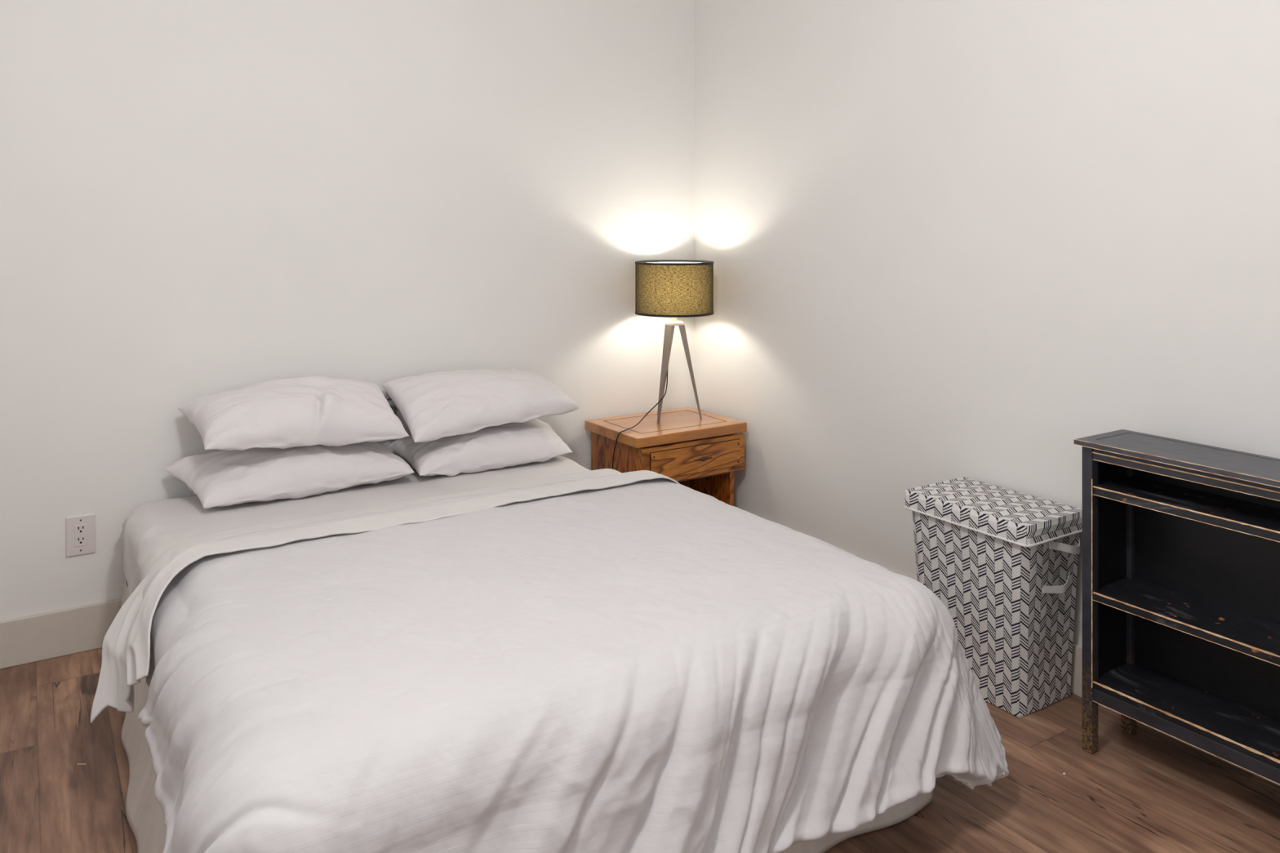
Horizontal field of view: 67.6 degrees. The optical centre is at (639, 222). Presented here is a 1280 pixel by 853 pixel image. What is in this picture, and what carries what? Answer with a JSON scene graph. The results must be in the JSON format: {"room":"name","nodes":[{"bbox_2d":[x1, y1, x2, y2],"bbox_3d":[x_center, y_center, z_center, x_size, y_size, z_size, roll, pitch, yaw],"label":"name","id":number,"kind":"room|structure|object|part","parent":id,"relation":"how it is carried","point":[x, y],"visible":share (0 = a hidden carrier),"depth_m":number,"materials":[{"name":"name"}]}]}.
{"room":"bedroom","nodes":[
{"label":"bedroom","id":0,"kind":"room"},
{"bbox_2d":[0,0,693,621],"bbox_3d":[-1.443,0.040,3.282,4.150,2.620,0.100,0,0,-33],"label":"wall","id":1,"kind":"structure","parent":0,"point":[198,197],"depth_m":3.37,"materials":[{"name":"paint"}]},
{"bbox_2d":[0,598,122,669],"bbox_3d":[-1.412,1.279,3.234,3.950,0.142,0.014,0,0,-33],"label":"baseboard","id":2,"kind":"structure","parent":1,"relation":"attached to","point":[61,633],"depth_m":2.97,"materials":[{"name":"paint"}]},
{"bbox_2d":[66,513,95,556],"bbox_3d":[-1.762,0.984,3.011,0.080,0.123,0.009,0,0,-33],"label":"wall outlet","id":3,"kind":"object","parent":1,"relation":"attached to","point":[80,530],"visible":1,"depth_m":3.01,"materials":[{"name":"plastic"}]},
{"bbox_2d":[0,648,1279,852],"bbox_3d":[-0.183,1.400,1.327,4.150,0.100,4.750,0,0,-33],"label":"floor","id":4,"kind":"structure","parent":0,"point":[1146,790],"depth_m":2.27,"materials":[{"name":"laminate"}]},
{"bbox_2d":[119,455,933,852],"bbox_3d":[-0.503,1.112,2.621,1.610,0.469,1.996,0,0,-33],"label":"bed","id":5,"kind":"object","parent":4,"relation":"on","point":[153,528],"visible":0.09,"depth_m":2.85,"materials":[{"name":"white fabric"}]},
{"bbox_2d":[164,441,413,508],"bbox_3d":[-1.151,0.802,3.169,0.737,0.160,0.304,0,0,-33],"label":"pillow","id":6,"kind":"object","parent":5,"relation":"on","point":[220,478],"visible":0.91,"depth_m":3.06,"materials":[{"name":"fabric"}]},
{"bbox_2d":[177,375,408,450],"bbox_3d":[-1.140,0.624,3.168,0.675,0.213,0.340,0,0,-33],"label":"pillow","id":7,"kind":"object","parent":6,"relation":"on","point":[317,410],"visible":1,"depth_m":3.07,"materials":[{"name":"fabric"}]},
{"bbox_3d":[-0.492,1.020,2.629,1.527,0.286,1.993,0,0,-33],"label":"mattress","id":8,"kind":"part","parent":5,"relation":"part of","materials":[{"name":"white fabric"}]},
{"bbox_2d":[387,418,572,476],"bbox_3d":[-0.563,0.812,3.542,0.662,0.139,0.310,0,0,-33],"label":"pillow","id":9,"kind":"object","parent":5,"relation":"on","point":[509,444],"visible":0.87,"depth_m":3.41,"materials":[{"name":"fabric"}]},
{"bbox_2d":[382,368,579,442],"bbox_3d":[-0.575,0.647,3.537,0.666,0.201,0.342,0,0,-33],"label":"pillow","id":10,"kind":"object","parent":9,"relation":"on","point":[434,406],"visible":1,"depth_m":3.43,"materials":[{"name":"fabric"}]},
{"bbox_2d":[137,474,1008,852],"bbox_3d":[-0.207,1.058,2.270,1.764,0.486,1.346,0,0,-33],"label":"duvet","id":11,"kind":"object","parent":5,"relation":"on","point":[657,665],"visible":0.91,"depth_m":1.89,"materials":[{"name":"white fabric"}]},
{"bbox_2d":[89,468,679,723],"bbox_3d":[-0.591,0.976,2.732,1.713,0.334,0.549,0,0,-33],"label":"sheet","id":12,"kind":"object","parent":11,"relation":"on","point":[126,646],"visible":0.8,"depth_m":2.50,"materials":[{"name":"white fabric"}]},
{"bbox_2d":[584,406,746,506],"bbox_3d":[0.105,1.085,3.953,0.540,0.531,0.404,0,0,-33],"label":"nightstand","id":13,"kind":"object","parent":4,"relation":"on","point":[703,455],"visible":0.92,"depth_m":3.85,"materials":[{"name":"brown wood"}]},
{"bbox_3d":[-0.094,1.105,3.843,0.022,0.490,0.373,0,0,-33],"label":"panel","id":14,"kind":"part","parent":13,"relation":"part of","materials":[{"name":"brown wood"}]},
{"bbox_2d":[612,259,713,469],"bbox_3d":[0.068,0.741,3.952,0.509,1.160,0.329,0,0,-33],"label":"table lamp","id":15,"kind":"object","parent":13,"relation":"on","point":[673,289],"visible":0.98,"depth_m":3.87,"materials":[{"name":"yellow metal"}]},
{"bbox_3d":[0.007,0.948,3.856,0.301,0.746,0.110,0,0,-33],"label":"power cord","id":16,"kind":"part","parent":15,"relation":"part of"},
{"bbox_3d":[0.107,0.623,4.055,0.033,0.395,0.099,0,0,-33],"label":"leg","id":17,"kind":"part","parent":15,"relation":"part of","materials":[{"name":"silver metal"}]},
{"bbox_3d":[0.101,0.623,3.954,0.099,0.395,0.050,0,0,-33],"label":"leg","id":18,"kind":"part","parent":15,"relation":"part of","materials":[{"name":"silver metal"}]},
{"bbox_2d":[671,317,676,321],"bbox_3d":[0.144,0.377,4.001,0.032,0.073,0.032,0,0,-33],"label":"socket","id":19,"kind":"object","parent":15,"relation":"attached to","point":[673,319],"depth_m":3.99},
{"bbox_3d":[0.144,0.270,4.001,0.326,0.216,0.326,0,0,-33],"label":"lamp shade","id":20,"kind":"part","parent":15,"relation":"part of","materials":[{"name":"yellow fabric"}]},
{"bbox_3d":[0.144,0.166,4.001,0.329,0.009,0.329,0,0,-33],"label":"shade trim","id":21,"kind":"part","parent":15,"relation":"part of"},
{"bbox_3d":[0.144,0.374,4.001,0.329,0.009,0.329,0,0,-33],"label":"shade trim","id":22,"kind":"part","parent":15,"relation":"part of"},
{"bbox_3d":[0.210,0.623,3.997,0.098,0.395,0.032,0,0,3],"label":"leg","id":23,"kind":"part","parent":15,"relation":"part of","materials":[{"name":"silver metal"}]},
{"bbox_3d":[0.214,0.942,3.812,0.506,0.147,0.018,0,0,-33],"label":"frame","id":24,"kind":"part","parent":13,"relation":"part of","materials":[{"name":"brown wood"}]},
{"bbox_3d":[0.225,0.941,3.807,0.438,0.105,0.014,0,0,-33],"label":"drawer","id":25,"kind":"part","parent":13,"relation":"part of","materials":[{"name":"brown wood"}]},
{"bbox_3d":[0.252,0.942,3.814,0.088,0.017,0.009,0,0,-33],"label":"drawer pull","id":26,"kind":"part","parent":13,"relation":"part of","materials":[{"name":"brown wood"}]},
{"bbox_3d":[0.096,1.015,3.956,0.420,0.020,0.357,0,0,-33],"label":"drawer rail","id":27,"kind":"part","parent":13,"relation":"part of","materials":[{"name":"brown wood"}]},
{"bbox_3d":[0.278,1.105,4.083,0.022,0.490,0.373,0,0,-33],"label":"panel","id":28,"kind":"part","parent":13,"relation":"part of","materials":[{"name":"brown wood"}]},
{"bbox_2d":[903,476,1082,717],"bbox_3d":[1.036,1.077,2.793,0.287,0.543,0.450,0,0,-33],"label":"laundry hamper","id":29,"kind":"object","parent":4,"relation":"on","point":[1002,562],"visible":0.92,"depth_m":2.67,"materials":[{"name":"fabric"}]},
{"bbox_3d":[1.032,0.836,2.799,0.280,0.060,0.429,0,0,-33],"label":"lid","id":30,"kind":"part","parent":29,"relation":"part of","materials":[{"name":"fabric"}]},
{"bbox_3d":[1.162,1.000,2.646,0.120,0.043,0.024,0,0,-33],"label":"handle","id":31,"kind":"part","parent":29,"relation":"part of","materials":[{"name":"white fabric"}]},
{"bbox_3d":[1.182,0.892,2.637,0.135,0.046,0.030,0,0,-33],"label":"carry handle","id":32,"kind":"part","parent":29,"relation":"part of","materials":[{"name":"white fabric"}]},
{"bbox_2d":[1073,429,1279,785],"bbox_3d":[1.468,0.952,2.106,0.223,0.796,0.968,0,0,-33],"label":"bookcase","id":33,"kind":"object","parent":4,"relation":"on","point":[1181,539],"visible":1,"depth_m":2.35,"materials":[{"name":"black paint"}]},
{"bbox_3d":[1.151,0.960,2.444,0.028,0.781,0.028,0,0,-33],"label":"leg","id":34,"kind":"part","parent":33,"relation":"part of","materials":[{"name":"black paint"}]},
{"bbox_3d":[1.223,0.889,2.495,0.148,0.641,0.012,0,0,-33],"label":"panel","id":35,"kind":"part","parent":33,"relation":"part of","materials":[{"name":"black paint"}]},
{"bbox_3d":[1.299,0.960,2.540,0.028,0.781,0.028,0,0,-33],"label":"leg","id":36,"kind":"part","parent":33,"relation":"part of","materials":[{"name":"black paint"}]},
{"bbox_3d":[1.469,0.949,2.107,0.188,0.021,0.908,0,0,-33],"label":"shelf","id":37,"kind":"part","parent":33,"relation":"part of","materials":[{"name":"black wood"}]},
{"bbox_3d":[1.469,0.680,2.107,0.188,0.022,0.908,0,0,-33],"label":"shelf","id":38,"kind":"part","parent":33,"relation":"part of","materials":[{"name":"black wood"}]},
{"bbox_3d":[1.469,1.173,2.107,0.188,0.017,0.908,0,0,-33],"label":"shelf","id":39,"kind":"part","parent":33,"relation":"part of","materials":[{"name":"black wood"}]},
{"bbox_3d":[1.396,1.198,2.060,0.017,0.033,0.884,0,0,-33],"label":"rail","id":40,"kind":"part","parent":33,"relation":"part of","materials":[{"name":"black paint"}]},
{"bbox_3d":[1.551,0.889,2.160,0.008,0.641,0.884,0,0,-33],"label":"panel","id":41,"kind":"part","parent":33,"relation":"part of","materials":[{"name":"black paint"}]},
{"bbox_2d":[693,0,1279,646],"bbox_3d":[1.546,0.040,2.382,0.100,2.620,4.650,0,0,-33],"label":"wall","id":42,"kind":"structure","parent":0,"point":[944,240],"depth_m":3.04,"materials":[{"name":"paint"}]},
{"bbox_2d":[856,555,1279,786],"bbox_3d":[1.475,1.279,2.388,0.014,0.142,4.536,0,0,-33],"label":"baseboard","id":43,"kind":"structure","parent":42,"relation":"attached to","point":[1076,689],"depth_m":2.72,"materials":[{"name":"paint"}]}
]}

